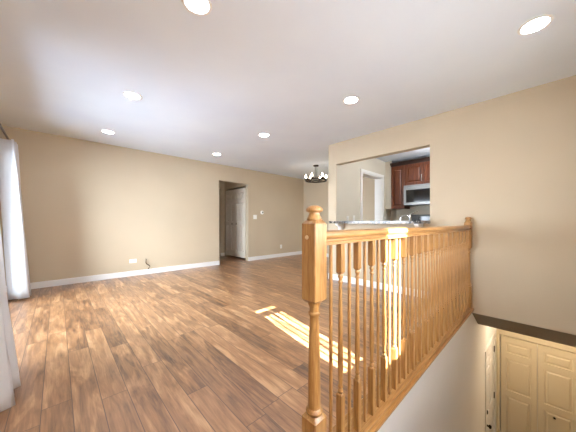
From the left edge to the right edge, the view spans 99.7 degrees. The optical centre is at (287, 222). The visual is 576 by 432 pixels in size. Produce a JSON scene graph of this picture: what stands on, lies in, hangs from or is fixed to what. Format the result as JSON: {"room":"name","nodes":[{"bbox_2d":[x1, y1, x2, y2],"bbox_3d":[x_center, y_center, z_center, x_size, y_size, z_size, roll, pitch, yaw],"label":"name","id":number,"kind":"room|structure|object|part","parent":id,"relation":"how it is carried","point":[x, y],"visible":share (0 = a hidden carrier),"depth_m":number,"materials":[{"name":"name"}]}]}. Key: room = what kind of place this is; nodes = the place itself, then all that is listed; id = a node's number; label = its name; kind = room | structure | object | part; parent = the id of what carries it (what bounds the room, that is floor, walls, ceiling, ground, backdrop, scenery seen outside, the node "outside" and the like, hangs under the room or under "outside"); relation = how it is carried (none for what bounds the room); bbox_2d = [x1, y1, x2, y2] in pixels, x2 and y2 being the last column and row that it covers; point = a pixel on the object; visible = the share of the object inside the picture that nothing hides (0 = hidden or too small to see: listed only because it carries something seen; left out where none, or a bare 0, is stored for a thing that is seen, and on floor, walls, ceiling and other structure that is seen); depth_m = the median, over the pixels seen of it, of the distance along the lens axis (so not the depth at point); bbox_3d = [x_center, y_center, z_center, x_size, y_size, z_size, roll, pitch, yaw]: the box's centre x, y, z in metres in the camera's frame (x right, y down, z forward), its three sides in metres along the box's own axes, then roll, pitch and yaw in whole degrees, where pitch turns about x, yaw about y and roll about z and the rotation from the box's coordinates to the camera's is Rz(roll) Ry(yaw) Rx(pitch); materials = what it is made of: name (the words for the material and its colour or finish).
{"room":"empty living room","nodes":[
{"label":"empty living room","id":0,"kind":"room"},
{"bbox_2d":[0,125,302,285],"bbox_3d":[-1.882,-0.194,5.787,6.717,2.440,0.120,0,0,-44],"label":"wall","id":1,"kind":"structure","parent":0,"point":[90,208],"depth_m":4.59,"materials":[{"name":"beige paint"}]},
{"bbox_2d":[6,261,218,290],"bbox_3d":[-2.925,0.976,4.704,3.475,0.100,0.015,0,0,-44],"label":"baseboard","id":2,"kind":"structure","parent":1,"relation":"attached to","point":[51,283],"depth_m":4.45,"materials":[{"name":"white paint"}]},
{"bbox_2d":[129,259,136,262],"bbox_3d":[-2.972,0.739,4.663,0.120,0.072,0.009,0,0,-44],"label":"wall outlet","id":3,"kind":"object","parent":1,"relation":"attached to","point":[130,260],"visible":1,"depth_m":4.66,"materials":[{"name":"white plastic"}]},
{"bbox_2d":[248,251,301,260],"bbox_3d":[-0.271,0.976,7.223,2.162,0.100,0.015,0,0,-44],"label":"baseboard","id":4,"kind":"structure","parent":1,"relation":"attached to","point":[297,252],"depth_m":7.07,"materials":[{"name":"white paint"}]},
{"bbox_2d":[0,254,438,431],"bbox_3d":[-0.727,1.151,4.570,6.717,0.250,8.770,0,0,-44],"label":"floor","id":5,"kind":"structure","parent":0,"point":[223,347],"depth_m":1.95,"materials":[{"name":"brown wood"}]},
{"bbox_2d":[302,205,473,431],"bbox_3d":[1.115,0.508,1.951,2.908,1.152,0.150,0,0,-44],"label":"stair railing","id":6,"kind":"object","parent":5,"relation":"on","point":[450,289],"visible":1,"depth_m":1.37,"materials":[{"name":"brown wood"}]},
{"bbox_3d":[0.104,0.508,0.961,0.072,1.035,0.072,0,0,-44],"label":"newel post","id":7,"kind":"part","parent":6,"relation":"part of","materials":[{"name":"brown wood"}]},
{"bbox_3d":[1.130,0.063,1.936,2.758,0.058,0.063,0,0,-44],"label":"handrail","id":8,"kind":"part","parent":6,"relation":"part of","materials":[{"name":"brown wood"}]},
{"bbox_3d":[1.109,1.016,1.959,2.906,0.019,0.130,0,0,-44],"label":"rail","id":9,"kind":"part","parent":6,"relation":"part of","materials":[{"name":"brown wood"}]},
{"bbox_3d":[1.159,1.055,1.906,2.906,0.058,0.024,0,0,-44],"label":"fascia molding","id":10,"kind":"part","parent":6,"relation":"part of","materials":[{"name":"brown wood"}]},
{"bbox_3d":[2.156,0.508,2.910,0.072,1.035,0.072,0,0,-44],"label":"newel post","id":11,"kind":"part","parent":6,"relation":"part of","materials":[{"name":"brown wood"}]},
{"bbox_3d":[1.786,0.571,3.970,0.598,0.910,1.600,0,0,-44],"label":"base cabinet","id":12,"kind":"object","parent":5,"relation":"on","visible":0},
{"bbox_2d":[400,211,417,220],"bbox_3d":[1.855,-0.033,3.735,0.266,0.296,0.056,0,0,-1],"label":"faucet","id":13,"kind":"object","parent":12,"relation":"on","point":[409,215],"visible":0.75,"depth_m":3.73,"materials":[{"name":"silver metal"}]},
{"bbox_2d":[219,181,224,255],"bbox_3d":[-2.917,-0.194,6.661,2.540,2.440,0.120,0,0,-44],"label":"wall","id":14,"kind":"structure","parent":0,"point":[221,184],"depth_m":7.45,"materials":[{"name":"beige paint"}]},
{"bbox_2d":[225,182,245,255],"bbox_3d":[-1.944,-0.194,7.567,0.120,2.440,2.547,0,0,-44],"label":"wall","id":15,"kind":"structure","parent":0,"point":[228,186],"depth_m":7.40,"materials":[{"name":"beige paint"}]},
{"bbox_2d":[226,188,245,257],"bbox_3d":[-1.533,0.013,6.996,0.071,1.915,1.046,0,0,-44],"label":"door","id":16,"kind":"structure","parent":15,"relation":"in","point":[235,199],"depth_m":6.97,"materials":[{"name":"white paint"}]},
{"bbox_2d":[0,0,575,178],"bbox_3d":[-0.727,-1.489,4.570,6.717,0.150,8.770,0,0,-44],"label":"ceiling","id":17,"kind":"structure","parent":0,"point":[237,72],"depth_m":2.19,"materials":[{"name":"white paint"}]},
{"bbox_2d":[101,130,114,133],"bbox_3d":[-2.803,-1.410,3.788,0.186,0.007,0.186,0,0,-44],"label":"recessed light","id":18,"kind":"object","parent":17,"relation":"in","point":[103,131],"visible":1,"depth_m":3.77,"materials":[{"name":"white paint"}]},
{"bbox_2d":[123,91,141,99],"bbox_3d":[-1.731,-1.410,2.710,0.186,0.007,0.186,0,0,-44],"label":"recessed light","id":19,"kind":"object","parent":17,"relation":"in","point":[131,95],"visible":1,"depth_m":2.70,"materials":[{"name":"white paint"}]},
{"bbox_2d":[182,0,211,15],"bbox_3d":[-0.587,-1.410,1.567,0.186,0.007,0.186,0,0,-44],"label":"recessed light","id":20,"kind":"object","parent":17,"relation":"in","point":[197,7],"visible":1,"depth_m":1.59,"materials":[{"name":"white paint"}]},
{"bbox_2d":[258,133,269,136],"bbox_3d":[-0.388,-1.410,3.929,0.186,0.007,0.186,0,0,-44],"label":"recessed light","id":21,"kind":"object","parent":17,"relation":"in","point":[260,134],"visible":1,"depth_m":3.94,"materials":[{"name":"white paint"}]},
{"bbox_2d":[304,165,327,182],"bbox_3d":[0.693,-1.219,6.020,0.558,0.390,0.566,0,0,-44],"label":"chandelier","id":22,"kind":"object","parent":17,"relation":"hanging from","point":[309,180],"visible":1,"depth_m":6.00,"materials":[{"name":"white glass"}]},
{"bbox_2d":[343,96,358,103],"bbox_3d":[0.728,-1.410,2.807,0.186,0.007,0.186,0,0,-44],"label":"recessed light","id":23,"kind":"object","parent":17,"relation":"in","point":[351,99],"visible":1,"depth_m":2.81,"materials":[{"name":"white paint"}]},
{"bbox_2d":[517,14,553,35],"bbox_3d":[1.769,-1.410,1.741,0.186,0.007,0.186,0,0,-44],"label":"recessed light","id":24,"kind":"object","parent":17,"relation":"in","point":[536,24],"visible":1,"depth_m":1.73,"materials":[{"name":"white paint"}]},
{"bbox_2d":[337,158,390,220],"bbox_3d":[1.621,-0.194,5.175,2.238,2.440,0.170,0,0,-44],"label":"wall","id":25,"kind":"structure","parent":0,"point":[348,175],"depth_m":4.70,"materials":[{"name":"beige paint"}]},
{"bbox_2d":[360,169,383,220],"bbox_3d":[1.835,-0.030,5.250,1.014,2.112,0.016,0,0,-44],"label":"trim","id":26,"kind":"structure","parent":25,"relation":"attached to","point":[362,171],"depth_m":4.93,"materials":[{"name":"white paint"}]},
{"bbox_2d":[303,176,429,253],"bbox_3d":[2.573,-0.194,5.878,0.128,2.440,5.883,0,0,-44],"label":"wall","id":27,"kind":"structure","parent":0,"point":[313,193],"depth_m":6.39,"materials":[{"name":"beige paint"}]},
{"bbox_2d":[385,161,409,208],"bbox_3d":[2.519,-0.859,5.607,0.321,1.100,0.435,0,0,-44],"label":"upper cabinet","id":28,"kind":"object","parent":27,"relation":"attached to","point":[394,176],"visible":0.96,"depth_m":5.51,"materials":[{"name":"brown wood"}]},
{"bbox_3d":[2.460,-0.787,5.451,0.020,0.945,0.284,0,0,-44],"label":"door","id":29,"kind":"part","parent":28,"relation":"part of","materials":[{"name":"brown wood"}]},
{"bbox_2d":[405,161,429,185],"bbox_3d":[2.923,-1.034,5.157,0.355,0.460,0.767,0,0,-44],"label":"upper cabinet","id":30,"kind":"object","parent":27,"relation":"attached to","point":[416,173],"visible":0.59,"depth_m":5.15,"materials":[{"name":"brown wood"}]},
{"bbox_2d":[390,156,429,166],"bbox_3d":[3.072,-1.305,4.998,0.355,0.079,1.820,0,0,-44],"label":"crown molding","id":31,"kind":"structure","parent":30,"relation":"attached to","point":[424,159],"depth_m":5.23,"materials":[{"name":"brown wood"}]},
{"bbox_2d":[404,183,429,205],"bbox_3d":[2.901,-0.590,5.136,0.414,0.421,0.760,0,0,-44],"label":"microwave","id":32,"kind":"object","parent":30,"relation":"attached to","point":[418,194],"visible":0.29,"depth_m":5.12,"materials":[{"name":"silver metal"}]},
{"bbox_3d":[2.730,-0.565,5.104,0.022,0.271,0.470,0,0,-44],"label":"door glass","id":33,"kind":"part","parent":32,"relation":"part of","materials":[{"name":"black glass"}]},
{"bbox_3d":[2.958,-1.034,4.926,0.020,0.450,0.378,0,0,-44],"label":"door","id":34,"kind":"part","parent":30,"relation":"part of","materials":[{"name":"brown wood"}]},
{"bbox_2d":[377,314,495,431],"bbox_3d":[1.446,2.542,2.280,6.477,2.908,0.120,0,0,-44],"label":"wall","id":35,"kind":"structure","parent":0,"point":[449,396],"depth_m":2.33,"materials":[{"name":"paint"}]},
{"bbox_2d":[485,330,495,431],"bbox_3d":[3.263,2.943,3.912,1.020,2.105,0.014,0,0,-44],"label":"trim","id":36,"kind":"structure","parent":35,"relation":"attached to","point":[493,337],"depth_m":3.99,"materials":[{"name":"white paint"}]},
{"bbox_2d":[487,340,494,431],"bbox_3d":[3.272,2.976,3.917,0.850,2.020,0.097,0,0,-44],"label":"door","id":37,"kind":"structure","parent":35,"relation":"in","point":[490,355],"depth_m":3.99,"materials":[{"name":"paint"}]},
{"bbox_2d":[472,313,575,346],"bbox_3d":[3.361,1.203,3.292,2.192,0.245,1.048,0,0,-44],"label":"trim","id":38,"kind":"structure","parent":35,"relation":"attached to","point":[524,329],"depth_m":2.70,"materials":[{"name":"brown paint"}]},
{"bbox_2d":[328,75,575,334],"bbox_3d":[1.878,-0.167,3.349,0.120,2.495,3.172,0,0,-44],"label":"wall","id":39,"kind":"structure","parent":0,"point":[506,163],"depth_m":2.70,"materials":[{"name":"beige paint"}]},
{"bbox_2d":[328,273,421,297],"bbox_3d":[1.422,0.976,3.731,0.015,0.100,1.990,0,0,-44],"label":"baseboard","id":40,"kind":"structure","parent":39,"relation":"attached to","point":[335,277],"depth_m":3.88,"materials":[{"name":"white paint"}]},
{"bbox_2d":[329,221,429,229],"bbox_3d":[1.352,0.088,3.752,0.388,0.225,1.490,0,0,-44],"label":"countertop","id":41,"kind":"structure","parent":39,"relation":"attached to","point":[340,224],"depth_m":3.47,"materials":[{"name":"stone"}]},
{"bbox_2d":[500,334,500,431],"bbox_3d":[4.199,2.636,4.088,0.120,2.720,1.048,0,0,-44],"label":"wall","id":42,"kind":"structure","parent":0,"point":[500,334],"depth_m":4.46,"materials":[{"name":"paint"}]},
{"bbox_2d":[496,328,575,431],"bbox_3d":[4.151,2.938,4.040,0.016,2.115,1.046,0,0,-44],"label":"trim","id":43,"kind":"structure","parent":42,"relation":"attached to","point":[498,331],"depth_m":4.38,"materials":[{"name":"beige paint"}]},
{"bbox_2d":[501,335,575,431],"bbox_3d":[4.166,3.008,4.064,0.071,1.955,0.926,0,0,-44],"label":"door","id":44,"kind":"structure","parent":42,"relation":"in","point":[556,367],"depth_m":4.08,"materials":[{"name":"beige paint"}]},
{"bbox_2d":[537,344,537,431],"bbox_3d":[3.987,2.636,4.438,0.060,2.719,1.848,0,0,-44],"label":"wall","id":45,"kind":"structure","parent":0,"point":[537,344],"depth_m":4.13,"materials":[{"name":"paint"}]},
{"bbox_3d":[2.752,1.151,4.061,2.130,0.250,3.002,0,0,-44],"label":"floor","id":46,"kind":"structure","parent":0,"visible":0},
{"bbox_2d":[411,214,429,220],"bbox_3d":[2.798,0.426,5.038,0.698,1.200,0.760,0,0,-44],"label":"range","id":47,"kind":"object","parent":46,"relation":"on","point":[426,217],"visible":0.18,"depth_m":5.33,"materials":[{"name":"black metal"}]},
{"bbox_3d":[-2.208,-0.194,1.339,0.120,2.440,6.123,0,0,-44],"label":"wall","id":48,"kind":"structure","parent":0,"visible":0},
{"bbox_2d":[0,123,9,139],"bbox_3d":[-2.773,-1.124,2.145,0.169,0.060,3.566,0,0,-44],"label":"curtain rod","id":49,"kind":"object","parent":48,"relation":"attached to","point":[1,127],"visible":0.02,"depth_m":3.01,"materials":[{"name":"silver metal"}]},
{"bbox_2d":[0,226,20,411],"bbox_3d":[-1.817,-0.044,1.432,0.339,2.101,0.684,0,0,-44],"label":"curtain","id":50,"kind":"object","parent":49,"relation":"hanging from","point":[9,370],"visible":1,"depth_m":1.43,"materials":[{"name":"white fabric"}]},
{"bbox_2d":[0,138,31,299],"bbox_3d":[-3.694,-0.034,3.299,0.305,2.080,0.437,0,0,-44],"label":"curtain","id":51,"kind":"object","parent":49,"relation":"hanging from","point":[15,250],"visible":1,"depth_m":3.17,"materials":[{"name":"white fabric"}]}
]}

